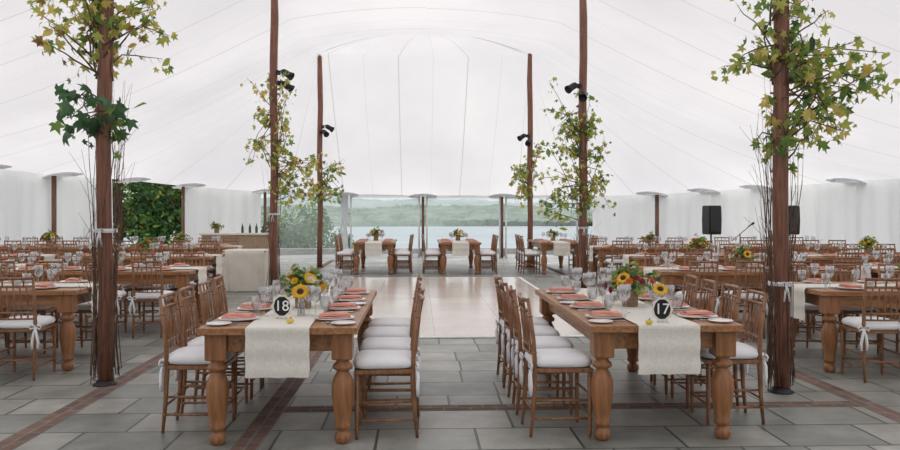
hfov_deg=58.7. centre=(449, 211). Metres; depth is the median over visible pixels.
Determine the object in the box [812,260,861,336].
banquet chair
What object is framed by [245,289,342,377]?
table runner
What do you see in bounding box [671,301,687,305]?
folded napkin
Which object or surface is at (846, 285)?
folded napkin
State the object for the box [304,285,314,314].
wine glass
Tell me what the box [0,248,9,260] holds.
banquet chair
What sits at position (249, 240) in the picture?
bar counter
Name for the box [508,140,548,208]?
decoration
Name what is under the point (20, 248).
banquet chair
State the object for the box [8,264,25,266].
table runner
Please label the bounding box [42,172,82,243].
post
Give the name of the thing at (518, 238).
banquet chair
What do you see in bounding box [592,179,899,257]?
wall
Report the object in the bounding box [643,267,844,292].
table runner
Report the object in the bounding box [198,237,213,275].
banquet chair
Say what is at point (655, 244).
banquet chair
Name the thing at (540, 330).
cushion
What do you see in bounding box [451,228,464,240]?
flower arrangement
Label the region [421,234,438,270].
banquet chair
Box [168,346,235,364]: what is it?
cushion
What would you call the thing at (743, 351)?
cushion
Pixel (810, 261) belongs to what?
banquet chair
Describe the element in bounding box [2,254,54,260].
table runner
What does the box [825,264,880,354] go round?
banquet chair
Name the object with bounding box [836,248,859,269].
banquet chair
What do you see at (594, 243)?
banquet chair
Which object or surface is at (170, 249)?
banquet chair
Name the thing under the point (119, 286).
banquet chair
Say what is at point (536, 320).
cushion
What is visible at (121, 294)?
cushion
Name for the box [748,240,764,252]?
banquet chair
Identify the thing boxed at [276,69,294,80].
spotlight
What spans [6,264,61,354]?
banquet chair
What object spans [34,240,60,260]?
banquet chair
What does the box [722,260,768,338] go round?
banquet chair
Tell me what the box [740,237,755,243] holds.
banquet chair
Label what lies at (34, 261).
banquet chair
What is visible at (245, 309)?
dinner plate
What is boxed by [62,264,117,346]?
banquet chair
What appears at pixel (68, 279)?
folded napkin
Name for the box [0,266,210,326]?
table
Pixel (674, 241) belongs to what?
banquet chair
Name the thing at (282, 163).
bundle
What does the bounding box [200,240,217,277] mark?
banquet chair
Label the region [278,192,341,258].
window
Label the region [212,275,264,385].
banquet chair
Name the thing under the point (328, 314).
folded napkin
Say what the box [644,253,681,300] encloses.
banquet chair
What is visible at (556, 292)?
dinner plate
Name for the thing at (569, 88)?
spotlight
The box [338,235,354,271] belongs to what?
banquet chair
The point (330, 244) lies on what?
tree
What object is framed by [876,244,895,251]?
banquet chair
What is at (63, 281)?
dinner plate
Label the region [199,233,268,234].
countertop
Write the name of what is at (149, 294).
cushion
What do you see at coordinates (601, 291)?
votive candle
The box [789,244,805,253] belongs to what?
banquet chair
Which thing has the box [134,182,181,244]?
tree
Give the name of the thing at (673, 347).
table runner
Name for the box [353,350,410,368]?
cushion
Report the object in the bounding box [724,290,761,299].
cushion
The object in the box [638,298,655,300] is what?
dinner plate
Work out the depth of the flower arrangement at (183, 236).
16.95 m
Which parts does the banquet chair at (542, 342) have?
backrest, leg, leg, leg, leg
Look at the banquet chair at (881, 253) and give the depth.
11.40 m
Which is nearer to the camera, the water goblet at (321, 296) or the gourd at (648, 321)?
the gourd at (648, 321)
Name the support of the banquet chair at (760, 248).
on the floor
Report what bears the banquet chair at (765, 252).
on the floor
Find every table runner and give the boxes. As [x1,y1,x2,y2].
[0,283,97,318]
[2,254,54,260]
[2,267,206,293]
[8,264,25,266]
[68,254,221,274]
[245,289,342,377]
[365,239,385,255]
[448,239,468,255]
[538,239,569,255]
[573,288,700,374]
[589,246,708,261]
[623,254,772,266]
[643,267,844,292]
[717,245,830,253]
[790,283,898,320]
[792,255,887,263]
[854,266,896,281]
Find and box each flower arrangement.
[40,229,59,245]
[130,235,156,252]
[169,231,189,245]
[210,221,224,232]
[275,263,332,308]
[368,226,383,240]
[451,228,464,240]
[546,229,560,240]
[602,258,659,306]
[637,232,654,245]
[683,233,709,252]
[728,244,755,266]
[855,236,880,254]
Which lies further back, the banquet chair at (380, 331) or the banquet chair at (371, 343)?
the banquet chair at (380, 331)
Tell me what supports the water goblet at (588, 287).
on the table at (720, 338)
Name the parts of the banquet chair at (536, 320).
leg, backrest, leg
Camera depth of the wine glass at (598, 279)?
6.18 m
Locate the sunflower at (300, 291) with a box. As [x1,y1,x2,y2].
[292,283,308,315]
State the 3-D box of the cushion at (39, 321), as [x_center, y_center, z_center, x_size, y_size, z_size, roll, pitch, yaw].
[-3.851,0.992,7.261,0.413,0.085,0.426,0,0,-4]
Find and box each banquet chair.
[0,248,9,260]
[0,260,31,333]
[0,264,10,347]
[0,277,57,380]
[4,240,21,253]
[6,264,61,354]
[10,244,29,253]
[16,250,40,262]
[22,237,37,244]
[32,260,79,333]
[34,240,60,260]
[41,244,60,253]
[41,253,82,318]
[58,248,80,265]
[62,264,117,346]
[63,240,80,256]
[73,237,88,244]
[85,260,127,338]
[88,253,125,318]
[116,240,133,253]
[124,253,167,320]
[127,260,174,338]
[130,248,160,303]
[145,240,162,252]
[158,291,236,432]
[166,244,187,294]
[167,248,192,304]
[169,252,207,315]
[173,240,190,252]
[177,285,248,414]
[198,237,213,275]
[198,280,262,398]
[199,244,222,289]
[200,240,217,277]
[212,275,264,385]
[223,237,238,244]
[334,235,354,273]
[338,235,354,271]
[339,234,353,270]
[353,293,424,439]
[360,286,424,417]
[362,280,421,388]
[368,274,422,382]
[393,235,411,271]
[394,235,413,273]
[396,234,413,268]
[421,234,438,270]
[421,235,440,267]
[421,235,440,273]
[479,235,498,273]
[480,234,494,270]
[480,235,495,270]
[494,274,549,381]
[499,279,559,396]
[508,285,573,414]
[515,234,534,270]
[517,235,536,271]
[517,293,593,436]
[520,236,540,273]
[568,234,588,269]
[573,235,593,270]
[586,235,597,263]
[591,237,610,279]
[604,240,628,283]
[615,237,631,269]
[621,244,643,275]
[639,240,655,252]
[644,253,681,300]
[650,274,699,382]
[653,278,717,394]
[655,244,682,294]
[655,248,677,299]
[665,240,682,252]
[667,237,683,243]
[670,283,741,408]
[674,260,719,314]
[680,248,712,288]
[681,253,721,312]
[689,289,768,424]
[696,240,712,251]
[714,237,729,252]
[719,244,739,290]
[720,248,747,306]
[720,253,761,317]
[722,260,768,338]
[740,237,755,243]
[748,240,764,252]
[759,248,772,305]
[761,252,802,321]
[767,260,813,336]
[773,264,824,353]
[789,237,803,243]
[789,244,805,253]
[801,240,818,251]
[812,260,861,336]
[814,244,832,253]
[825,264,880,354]
[827,240,845,253]
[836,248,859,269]
[839,277,899,382]
[841,252,883,316]
[845,244,864,251]
[873,248,894,263]
[875,264,899,351]
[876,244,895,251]
[880,252,899,263]
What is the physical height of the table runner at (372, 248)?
0.316 m
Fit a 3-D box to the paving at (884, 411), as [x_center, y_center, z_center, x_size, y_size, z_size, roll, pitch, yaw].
[2.978,1.488,12.629,0.170,0.003,25.000,0,0,-2]
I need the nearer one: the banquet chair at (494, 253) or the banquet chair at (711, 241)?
the banquet chair at (711, 241)
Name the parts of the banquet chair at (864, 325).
leg, leg, seat, leg, backrest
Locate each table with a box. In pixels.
[0,245,113,253]
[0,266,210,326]
[0,281,97,370]
[2,254,61,263]
[57,254,224,292]
[120,245,243,253]
[197,290,376,445]
[221,249,269,291]
[352,239,396,274]
[437,239,481,274]
[527,239,578,274]
[535,289,744,440]
[587,245,713,283]
[619,254,772,287]
[638,266,854,330]
[713,245,843,253]
[790,282,899,372]
[794,254,899,266]
[843,265,899,318]
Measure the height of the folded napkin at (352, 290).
0.030 m
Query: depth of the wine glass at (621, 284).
5.71 m
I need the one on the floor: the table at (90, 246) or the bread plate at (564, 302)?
the table at (90, 246)
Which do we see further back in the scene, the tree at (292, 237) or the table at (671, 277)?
the tree at (292, 237)
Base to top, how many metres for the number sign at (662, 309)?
0.166 m
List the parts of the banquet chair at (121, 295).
leg, backrest, leg, leg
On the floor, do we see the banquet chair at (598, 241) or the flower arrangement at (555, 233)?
the banquet chair at (598, 241)
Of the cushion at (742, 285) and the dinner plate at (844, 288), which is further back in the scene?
the cushion at (742, 285)
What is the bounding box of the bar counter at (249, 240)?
[199,233,268,265]
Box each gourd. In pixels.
[286,317,293,322]
[645,318,652,324]
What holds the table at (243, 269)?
on the floor
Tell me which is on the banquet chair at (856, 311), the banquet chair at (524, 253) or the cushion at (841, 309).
the cushion at (841, 309)
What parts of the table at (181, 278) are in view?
leg, leg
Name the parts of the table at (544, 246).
leg, leg, leg, leg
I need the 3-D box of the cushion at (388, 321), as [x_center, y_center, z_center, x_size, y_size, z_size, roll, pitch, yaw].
[-0.510,0.992,7.123,0.426,0.085,0.413,0,0,0]
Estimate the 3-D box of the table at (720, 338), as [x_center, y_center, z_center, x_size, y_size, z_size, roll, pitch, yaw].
[1.352,1.110,6.359,1.000,0.760,2.438,0,0,-2]
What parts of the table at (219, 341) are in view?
leg, leg, leg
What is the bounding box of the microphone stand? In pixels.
[732,222,754,244]
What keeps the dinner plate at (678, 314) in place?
on the table at (720, 338)
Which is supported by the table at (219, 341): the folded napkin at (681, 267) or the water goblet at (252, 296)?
the water goblet at (252, 296)
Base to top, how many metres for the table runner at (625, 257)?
0.316 m
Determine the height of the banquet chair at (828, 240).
0.922 m
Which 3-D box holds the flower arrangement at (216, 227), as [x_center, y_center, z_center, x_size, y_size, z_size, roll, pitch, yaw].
[-5.890,0.368,20.329,0.365,0.332,0.384,0,0,32]
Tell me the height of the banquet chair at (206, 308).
0.922 m
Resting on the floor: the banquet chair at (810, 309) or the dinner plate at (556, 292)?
the banquet chair at (810, 309)
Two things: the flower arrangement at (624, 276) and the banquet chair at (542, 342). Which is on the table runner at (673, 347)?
the flower arrangement at (624, 276)
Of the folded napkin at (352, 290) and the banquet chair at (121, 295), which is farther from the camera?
the banquet chair at (121, 295)
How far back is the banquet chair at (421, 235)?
19.81 m
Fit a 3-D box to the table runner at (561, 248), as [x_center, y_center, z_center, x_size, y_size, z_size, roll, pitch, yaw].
[2.601,0.881,20.201,0.413,0.316,2.503,0,0,-2]
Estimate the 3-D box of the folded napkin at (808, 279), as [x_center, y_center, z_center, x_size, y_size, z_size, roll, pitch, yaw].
[3.757,0.696,8.186,0.118,0.030,0.217,0,0,-8]
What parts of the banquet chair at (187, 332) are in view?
leg, backrest, leg, leg, leg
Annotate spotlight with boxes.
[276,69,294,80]
[277,80,294,91]
[319,130,328,136]
[321,124,333,131]
[517,134,528,140]
[525,139,531,146]
[564,82,581,93]
[579,91,587,101]
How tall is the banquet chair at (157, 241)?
0.922 m
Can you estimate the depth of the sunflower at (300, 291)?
5.55 m
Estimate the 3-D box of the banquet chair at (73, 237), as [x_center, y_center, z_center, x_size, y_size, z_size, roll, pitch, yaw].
[-8.258,1.030,17.735,0.482,0.922,0.491,0,0,-2]
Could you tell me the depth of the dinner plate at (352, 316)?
5.34 m
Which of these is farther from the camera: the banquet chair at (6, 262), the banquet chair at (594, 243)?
the banquet chair at (594, 243)
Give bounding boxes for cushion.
[0,315,55,328]
[9,307,51,310]
[78,301,91,309]
[118,290,126,297]
[126,284,160,288]
[135,290,172,298]
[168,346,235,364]
[170,281,196,287]
[187,336,203,346]
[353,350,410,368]
[360,337,417,349]
[362,326,409,338]
[368,317,410,327]
[499,317,549,325]
[505,325,559,339]
[515,336,573,351]
[524,348,591,367]
[675,291,708,299]
[700,342,757,358]
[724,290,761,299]
[732,284,761,286]
[804,303,818,310]
[840,308,876,310]
[841,317,899,329]
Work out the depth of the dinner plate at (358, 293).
7.03 m
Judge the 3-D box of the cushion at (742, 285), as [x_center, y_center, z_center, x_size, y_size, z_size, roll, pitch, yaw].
[4.021,0.992,10.984,0.413,0.085,0.426,0,0,-1]
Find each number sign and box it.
[271,294,291,318]
[651,297,672,322]
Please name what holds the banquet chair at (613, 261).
on the floor
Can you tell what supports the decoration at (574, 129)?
attached to the tent pole at (582, 3)
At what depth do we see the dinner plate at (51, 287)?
7.57 m
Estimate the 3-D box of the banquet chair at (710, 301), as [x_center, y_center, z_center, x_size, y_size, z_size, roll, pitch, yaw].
[1.975,1.030,6.718,0.491,0.922,0.482,0,0,0]
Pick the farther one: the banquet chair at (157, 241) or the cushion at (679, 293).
the banquet chair at (157, 241)
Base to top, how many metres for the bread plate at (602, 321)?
0.015 m
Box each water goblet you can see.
[252,296,261,315]
[320,296,330,309]
[588,287,597,301]
[604,294,613,310]
[672,294,682,313]
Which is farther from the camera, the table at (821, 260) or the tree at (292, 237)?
the tree at (292, 237)
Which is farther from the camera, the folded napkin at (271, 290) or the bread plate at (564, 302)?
the folded napkin at (271, 290)
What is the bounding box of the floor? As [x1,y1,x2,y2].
[0,256,899,449]
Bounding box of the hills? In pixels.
[122,196,591,209]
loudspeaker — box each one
[702,205,721,252]
[788,205,799,236]
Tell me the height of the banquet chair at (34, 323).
0.922 m
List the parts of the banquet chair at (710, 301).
leg, leg, leg, backrest, leg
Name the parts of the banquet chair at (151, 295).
leg, leg, backrest, seat, leg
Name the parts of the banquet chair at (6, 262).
backrest, leg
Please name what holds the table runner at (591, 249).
on the table at (601, 251)
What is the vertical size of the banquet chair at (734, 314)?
0.922 m
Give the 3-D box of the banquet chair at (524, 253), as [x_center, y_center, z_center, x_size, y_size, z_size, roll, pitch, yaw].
[1.923,1.030,19.320,0.491,0.922,0.482,0,0,-5]
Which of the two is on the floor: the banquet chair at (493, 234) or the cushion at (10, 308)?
the banquet chair at (493, 234)
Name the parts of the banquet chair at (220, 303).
leg, backrest, leg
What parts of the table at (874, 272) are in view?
leg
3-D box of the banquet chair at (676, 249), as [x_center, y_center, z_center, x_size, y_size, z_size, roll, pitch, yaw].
[3.352,1.030,12.684,0.482,0.922,0.491,0,0,-8]
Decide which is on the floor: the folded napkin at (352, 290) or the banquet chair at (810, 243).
the banquet chair at (810, 243)
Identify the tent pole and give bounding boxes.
[92,0,117,386]
[269,0,278,288]
[316,55,322,267]
[527,53,532,265]
[578,0,587,287]
[768,0,793,394]
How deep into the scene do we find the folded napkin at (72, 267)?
9.90 m
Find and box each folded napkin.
[17,266,32,269]
[35,283,54,287]
[64,266,78,269]
[65,278,81,281]
[173,263,185,265]
[221,313,255,318]
[239,303,270,307]
[255,295,276,299]
[268,289,285,292]
[318,312,350,317]
[326,302,357,307]
[335,295,361,299]
[342,288,366,292]
[548,287,573,291]
[559,294,587,298]
[572,301,603,306]
[588,311,622,316]
[638,293,663,297]
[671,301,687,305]
[679,266,693,269]
[679,310,715,315]
[724,266,737,269]
[806,278,828,281]
[812,266,827,268]
[838,283,863,287]
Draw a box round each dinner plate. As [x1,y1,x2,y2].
[35,285,59,288]
[59,280,87,282]
[218,316,259,321]
[237,307,271,310]
[314,315,354,320]
[324,306,360,310]
[333,298,365,301]
[340,291,369,294]
[546,290,574,293]
[557,297,588,300]
[570,304,604,308]
[585,314,624,318]
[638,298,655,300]
[672,305,689,308]
[677,313,717,318]
[803,280,830,283]
[835,286,863,289]
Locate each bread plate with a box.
[206,321,231,325]
[331,320,355,324]
[347,302,365,304]
[559,301,578,303]
[588,319,612,323]
[708,318,733,322]
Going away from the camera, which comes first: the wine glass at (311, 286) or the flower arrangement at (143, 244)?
the wine glass at (311, 286)
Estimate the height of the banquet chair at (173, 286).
0.922 m
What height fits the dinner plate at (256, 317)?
0.020 m
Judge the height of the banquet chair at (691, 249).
0.922 m
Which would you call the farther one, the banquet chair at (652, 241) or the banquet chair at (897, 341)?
the banquet chair at (652, 241)
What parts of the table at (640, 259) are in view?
leg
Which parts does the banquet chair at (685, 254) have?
backrest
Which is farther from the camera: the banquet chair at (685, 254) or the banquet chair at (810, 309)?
the banquet chair at (685, 254)
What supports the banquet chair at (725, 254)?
on the floor
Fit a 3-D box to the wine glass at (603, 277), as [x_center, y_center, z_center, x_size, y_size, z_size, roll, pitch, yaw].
[1.234,0.620,6.291,0.082,0.205,0.080,0,0,-2]
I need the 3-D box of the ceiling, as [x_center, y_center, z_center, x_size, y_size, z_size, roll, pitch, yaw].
[0.295,-2.494,6.322,26.542,3.973,39.909,0,0,1]
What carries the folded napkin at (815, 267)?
on the dinner plate
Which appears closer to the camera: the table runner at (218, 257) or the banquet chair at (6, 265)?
the banquet chair at (6, 265)
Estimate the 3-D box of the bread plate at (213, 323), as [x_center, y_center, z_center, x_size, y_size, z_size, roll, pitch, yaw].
[-1.493,0.722,5.165,0.164,0.015,0.164,0,0,-2]
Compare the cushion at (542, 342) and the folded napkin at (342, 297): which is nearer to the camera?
the cushion at (542, 342)
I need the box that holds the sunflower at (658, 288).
[653,283,667,299]
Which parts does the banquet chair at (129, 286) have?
leg, seat, backrest, leg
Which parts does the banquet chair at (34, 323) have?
leg, backrest, seat, leg, leg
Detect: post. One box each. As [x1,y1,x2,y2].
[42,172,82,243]
[172,183,205,243]
[252,189,279,232]
[408,194,437,250]
[488,194,515,257]
[636,191,667,243]
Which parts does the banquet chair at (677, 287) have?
backrest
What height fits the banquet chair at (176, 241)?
0.922 m
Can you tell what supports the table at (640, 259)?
on the floor
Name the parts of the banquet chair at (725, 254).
leg, backrest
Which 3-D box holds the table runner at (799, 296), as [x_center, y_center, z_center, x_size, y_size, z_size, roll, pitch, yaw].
[4.619,0.881,7.900,2.503,0.316,0.413,0,0,-2]
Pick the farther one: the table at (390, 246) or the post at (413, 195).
the post at (413, 195)
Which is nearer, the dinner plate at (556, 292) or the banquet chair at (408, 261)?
the dinner plate at (556, 292)
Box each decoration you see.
[27,0,177,80]
[48,78,146,160]
[240,71,327,207]
[301,160,345,204]
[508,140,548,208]
[537,77,616,230]
[711,0,899,177]
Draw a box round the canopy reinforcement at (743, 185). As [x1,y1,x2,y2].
[739,185,770,189]
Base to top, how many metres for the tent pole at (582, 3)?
5.743 m
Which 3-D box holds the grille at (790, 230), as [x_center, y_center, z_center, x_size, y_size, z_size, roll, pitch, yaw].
[7.931,0.180,18.435,0.270,0.560,0.015,0,0,-17]
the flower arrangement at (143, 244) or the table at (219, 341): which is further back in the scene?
the flower arrangement at (143, 244)
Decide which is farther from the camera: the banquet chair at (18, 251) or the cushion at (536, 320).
the banquet chair at (18, 251)
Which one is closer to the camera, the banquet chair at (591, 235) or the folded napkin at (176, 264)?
the folded napkin at (176, 264)
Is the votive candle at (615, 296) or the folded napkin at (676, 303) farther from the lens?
the votive candle at (615, 296)
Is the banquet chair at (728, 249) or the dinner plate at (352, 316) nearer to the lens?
the dinner plate at (352, 316)
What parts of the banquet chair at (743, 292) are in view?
leg, backrest, leg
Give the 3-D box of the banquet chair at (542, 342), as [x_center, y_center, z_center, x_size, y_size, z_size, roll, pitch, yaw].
[0.679,1.030,6.053,0.491,0.922,0.482,0,0,0]
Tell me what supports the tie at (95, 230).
attached to the bundle at (94, 350)
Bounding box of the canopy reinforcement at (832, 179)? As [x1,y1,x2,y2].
[826,178,867,183]
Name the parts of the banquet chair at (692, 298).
leg, backrest, leg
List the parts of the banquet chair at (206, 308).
leg, backrest, leg, leg, leg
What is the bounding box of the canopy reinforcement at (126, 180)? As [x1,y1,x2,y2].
[115,177,150,182]
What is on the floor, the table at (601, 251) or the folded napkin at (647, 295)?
the table at (601, 251)
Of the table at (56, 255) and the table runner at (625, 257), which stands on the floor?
the table at (56, 255)
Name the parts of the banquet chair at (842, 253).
backrest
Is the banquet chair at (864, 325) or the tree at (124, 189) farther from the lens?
the tree at (124, 189)
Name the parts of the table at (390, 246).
leg, leg, leg, leg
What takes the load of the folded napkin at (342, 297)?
on the dinner plate at (335, 299)
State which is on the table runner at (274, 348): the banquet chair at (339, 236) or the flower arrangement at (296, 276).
the flower arrangement at (296, 276)
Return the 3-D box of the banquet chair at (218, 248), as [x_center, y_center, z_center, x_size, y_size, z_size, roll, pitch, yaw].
[-4.287,1.030,14.128,0.482,0.922,0.491,0,0,-3]
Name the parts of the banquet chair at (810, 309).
backrest, leg, seat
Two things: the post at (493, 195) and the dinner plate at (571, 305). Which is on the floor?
the post at (493, 195)
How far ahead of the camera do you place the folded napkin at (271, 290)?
7.04 m
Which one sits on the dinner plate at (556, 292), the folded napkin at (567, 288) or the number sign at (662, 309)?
the folded napkin at (567, 288)
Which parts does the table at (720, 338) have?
leg, leg, leg, leg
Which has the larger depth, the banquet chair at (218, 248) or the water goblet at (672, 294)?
the banquet chair at (218, 248)
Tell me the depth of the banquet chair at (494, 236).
20.03 m
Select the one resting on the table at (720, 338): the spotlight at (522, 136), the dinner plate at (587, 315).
the dinner plate at (587, 315)
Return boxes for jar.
[297,298,304,315]
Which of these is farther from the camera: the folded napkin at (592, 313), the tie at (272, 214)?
the tie at (272, 214)
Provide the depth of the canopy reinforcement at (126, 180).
22.12 m
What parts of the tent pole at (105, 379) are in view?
plate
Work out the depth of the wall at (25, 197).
20.16 m
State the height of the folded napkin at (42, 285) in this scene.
0.030 m
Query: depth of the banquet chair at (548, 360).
5.31 m
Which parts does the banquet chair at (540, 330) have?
leg, backrest, leg, leg, leg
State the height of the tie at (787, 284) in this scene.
0.167 m
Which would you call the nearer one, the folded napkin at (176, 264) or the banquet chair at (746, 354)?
the banquet chair at (746, 354)
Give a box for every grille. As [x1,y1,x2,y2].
[710,208,720,231]
[789,208,798,231]
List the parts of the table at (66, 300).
leg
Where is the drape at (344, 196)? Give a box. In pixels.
[342,194,347,257]
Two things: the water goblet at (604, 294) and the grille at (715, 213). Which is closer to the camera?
the water goblet at (604, 294)
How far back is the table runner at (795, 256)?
13.30 m
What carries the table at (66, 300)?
on the floor
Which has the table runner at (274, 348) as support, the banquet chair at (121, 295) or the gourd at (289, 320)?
the gourd at (289, 320)
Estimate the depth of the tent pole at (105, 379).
6.85 m
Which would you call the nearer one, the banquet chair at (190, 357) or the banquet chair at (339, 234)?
the banquet chair at (190, 357)
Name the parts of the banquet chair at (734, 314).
leg, leg, leg, backrest, leg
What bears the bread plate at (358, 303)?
on the table at (219, 341)
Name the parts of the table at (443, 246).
leg, leg, leg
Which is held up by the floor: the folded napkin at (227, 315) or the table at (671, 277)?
the table at (671, 277)
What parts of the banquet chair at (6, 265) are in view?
leg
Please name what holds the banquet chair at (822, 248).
on the floor
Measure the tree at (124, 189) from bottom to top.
5.278 m
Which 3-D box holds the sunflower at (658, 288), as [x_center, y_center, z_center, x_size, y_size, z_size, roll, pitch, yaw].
[1.450,0.606,5.523,0.098,0.231,0.098,0,0,45]
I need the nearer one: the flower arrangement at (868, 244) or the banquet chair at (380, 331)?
the banquet chair at (380, 331)
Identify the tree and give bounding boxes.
[112,179,171,245]
[122,183,181,240]
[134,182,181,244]
[261,201,329,247]
[301,214,353,247]
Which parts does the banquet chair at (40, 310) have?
leg, leg, seat, backrest, leg, leg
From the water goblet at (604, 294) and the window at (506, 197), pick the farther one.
the window at (506, 197)
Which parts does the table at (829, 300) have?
leg, leg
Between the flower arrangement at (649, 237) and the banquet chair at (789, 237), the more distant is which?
the banquet chair at (789, 237)
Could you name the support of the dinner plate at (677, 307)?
on the table at (720, 338)
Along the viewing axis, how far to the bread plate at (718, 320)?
5.33 m
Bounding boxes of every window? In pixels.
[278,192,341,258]
[350,195,419,257]
[426,196,500,257]
[505,196,577,258]
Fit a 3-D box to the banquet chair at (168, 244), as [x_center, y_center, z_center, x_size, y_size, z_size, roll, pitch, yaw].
[-4.852,1.030,14.123,0.482,0.922,0.491,0,0,-5]
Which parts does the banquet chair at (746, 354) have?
leg, leg, seat, leg, backrest, leg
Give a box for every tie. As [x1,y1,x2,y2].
[92,228,117,246]
[268,213,279,221]
[768,281,793,301]
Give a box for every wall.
[0,169,112,255]
[185,187,260,244]
[278,248,571,255]
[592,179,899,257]
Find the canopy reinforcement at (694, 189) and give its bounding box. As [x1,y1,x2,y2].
[687,188,720,193]
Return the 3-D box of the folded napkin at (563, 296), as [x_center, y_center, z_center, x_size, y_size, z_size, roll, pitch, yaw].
[1.021,0.696,6.630,0.217,0.030,0.118,0,0,-7]
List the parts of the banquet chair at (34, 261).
backrest, leg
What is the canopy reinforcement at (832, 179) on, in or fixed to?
attached to the ceiling
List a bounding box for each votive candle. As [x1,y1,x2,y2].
[598,287,605,295]
[610,292,618,299]
[867,281,874,285]
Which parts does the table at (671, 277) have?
leg, leg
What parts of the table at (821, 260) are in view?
leg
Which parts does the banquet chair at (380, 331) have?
leg, leg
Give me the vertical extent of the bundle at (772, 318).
2.669 m
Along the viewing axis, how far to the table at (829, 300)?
7.44 m
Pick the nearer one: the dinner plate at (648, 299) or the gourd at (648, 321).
the gourd at (648, 321)
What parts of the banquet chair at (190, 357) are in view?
leg, backrest, leg, seat, leg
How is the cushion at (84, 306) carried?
on the banquet chair at (83, 308)
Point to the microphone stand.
(752, 223)
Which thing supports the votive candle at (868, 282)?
on the table runner at (799, 296)
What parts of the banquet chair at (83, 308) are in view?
leg, seat, backrest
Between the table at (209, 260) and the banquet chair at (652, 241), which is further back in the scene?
the banquet chair at (652, 241)
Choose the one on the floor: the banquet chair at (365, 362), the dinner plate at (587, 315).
the banquet chair at (365, 362)
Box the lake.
[123,226,592,247]
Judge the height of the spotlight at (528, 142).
0.217 m
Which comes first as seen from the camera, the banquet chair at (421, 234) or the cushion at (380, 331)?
the cushion at (380, 331)
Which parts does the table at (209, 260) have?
leg, leg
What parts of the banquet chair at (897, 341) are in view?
leg, seat, backrest, leg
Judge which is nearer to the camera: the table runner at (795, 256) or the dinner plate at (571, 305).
the dinner plate at (571, 305)
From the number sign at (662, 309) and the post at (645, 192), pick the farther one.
the post at (645, 192)
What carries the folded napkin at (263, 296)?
on the dinner plate
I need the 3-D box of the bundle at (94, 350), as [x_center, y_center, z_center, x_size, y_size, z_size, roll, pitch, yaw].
[-2.951,0.135,6.902,0.706,2.670,0.656,0,0,-37]
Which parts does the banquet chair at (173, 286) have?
seat, backrest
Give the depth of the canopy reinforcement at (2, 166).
18.80 m
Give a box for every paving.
[0,260,334,449]
[11,315,213,316]
[230,351,323,449]
[284,401,860,411]
[526,259,899,422]
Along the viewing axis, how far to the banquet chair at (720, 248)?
14.34 m
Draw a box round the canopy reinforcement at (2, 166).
[0,164,11,168]
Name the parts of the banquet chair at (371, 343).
leg, leg, backrest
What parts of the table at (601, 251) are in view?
leg, leg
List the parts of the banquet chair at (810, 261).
leg, backrest, leg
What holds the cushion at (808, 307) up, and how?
on the banquet chair at (810, 309)
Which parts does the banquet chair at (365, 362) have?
leg, leg, seat, leg, leg, backrest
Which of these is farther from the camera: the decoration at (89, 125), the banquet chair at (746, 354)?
the decoration at (89, 125)
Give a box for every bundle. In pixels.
[61,74,139,384]
[259,163,285,290]
[567,185,592,287]
[741,72,814,390]
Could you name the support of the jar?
on the table runner at (274, 348)
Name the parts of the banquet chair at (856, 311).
backrest, leg, leg, seat, leg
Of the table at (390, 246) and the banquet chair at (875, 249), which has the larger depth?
the table at (390, 246)
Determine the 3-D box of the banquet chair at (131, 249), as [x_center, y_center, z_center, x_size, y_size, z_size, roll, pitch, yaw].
[-4.824,1.030,12.709,0.482,0.922,0.491,0,0,-1]
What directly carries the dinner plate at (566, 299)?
on the table at (720, 338)
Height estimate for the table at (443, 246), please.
0.760 m
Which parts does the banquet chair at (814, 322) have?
leg, leg, backrest, leg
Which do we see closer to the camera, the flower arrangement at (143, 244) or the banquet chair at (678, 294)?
the banquet chair at (678, 294)
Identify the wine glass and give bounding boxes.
[258,286,269,315]
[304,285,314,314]
[309,286,320,315]
[597,279,607,305]
[602,277,611,303]
[617,285,627,314]
[620,284,630,312]
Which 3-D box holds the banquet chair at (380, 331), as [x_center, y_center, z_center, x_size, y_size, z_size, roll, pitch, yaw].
[-0.471,1.030,6.554,0.491,0.922,0.482,0,0,-1]
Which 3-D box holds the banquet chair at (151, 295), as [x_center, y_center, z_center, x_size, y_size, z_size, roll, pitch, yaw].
[-3.573,1.030,9.608,0.482,0.922,0.491,0,0,-1]
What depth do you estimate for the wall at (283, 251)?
26.89 m
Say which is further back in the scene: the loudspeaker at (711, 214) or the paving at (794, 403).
the loudspeaker at (711, 214)
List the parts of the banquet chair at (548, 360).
leg, backrest, leg, seat, leg, leg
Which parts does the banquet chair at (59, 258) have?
backrest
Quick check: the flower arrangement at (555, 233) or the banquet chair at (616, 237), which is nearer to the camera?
the banquet chair at (616, 237)
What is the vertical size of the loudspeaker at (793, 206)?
1.631 m
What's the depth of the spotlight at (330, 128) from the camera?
21.41 m
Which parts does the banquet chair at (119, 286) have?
leg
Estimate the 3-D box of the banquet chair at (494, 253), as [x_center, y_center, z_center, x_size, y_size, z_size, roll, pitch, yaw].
[0.936,1.030,19.370,0.491,0.922,0.482,0,0,-3]
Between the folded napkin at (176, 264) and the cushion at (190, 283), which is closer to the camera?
the folded napkin at (176, 264)
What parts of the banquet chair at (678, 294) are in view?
leg, seat, backrest, leg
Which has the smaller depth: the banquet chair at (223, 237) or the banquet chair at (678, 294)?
the banquet chair at (678, 294)
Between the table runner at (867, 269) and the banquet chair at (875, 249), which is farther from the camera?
the banquet chair at (875, 249)
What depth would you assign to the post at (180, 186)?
23.42 m
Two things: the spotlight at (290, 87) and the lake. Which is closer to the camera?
the spotlight at (290, 87)
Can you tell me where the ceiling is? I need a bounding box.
[0,0,899,195]
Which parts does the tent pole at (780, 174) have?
plate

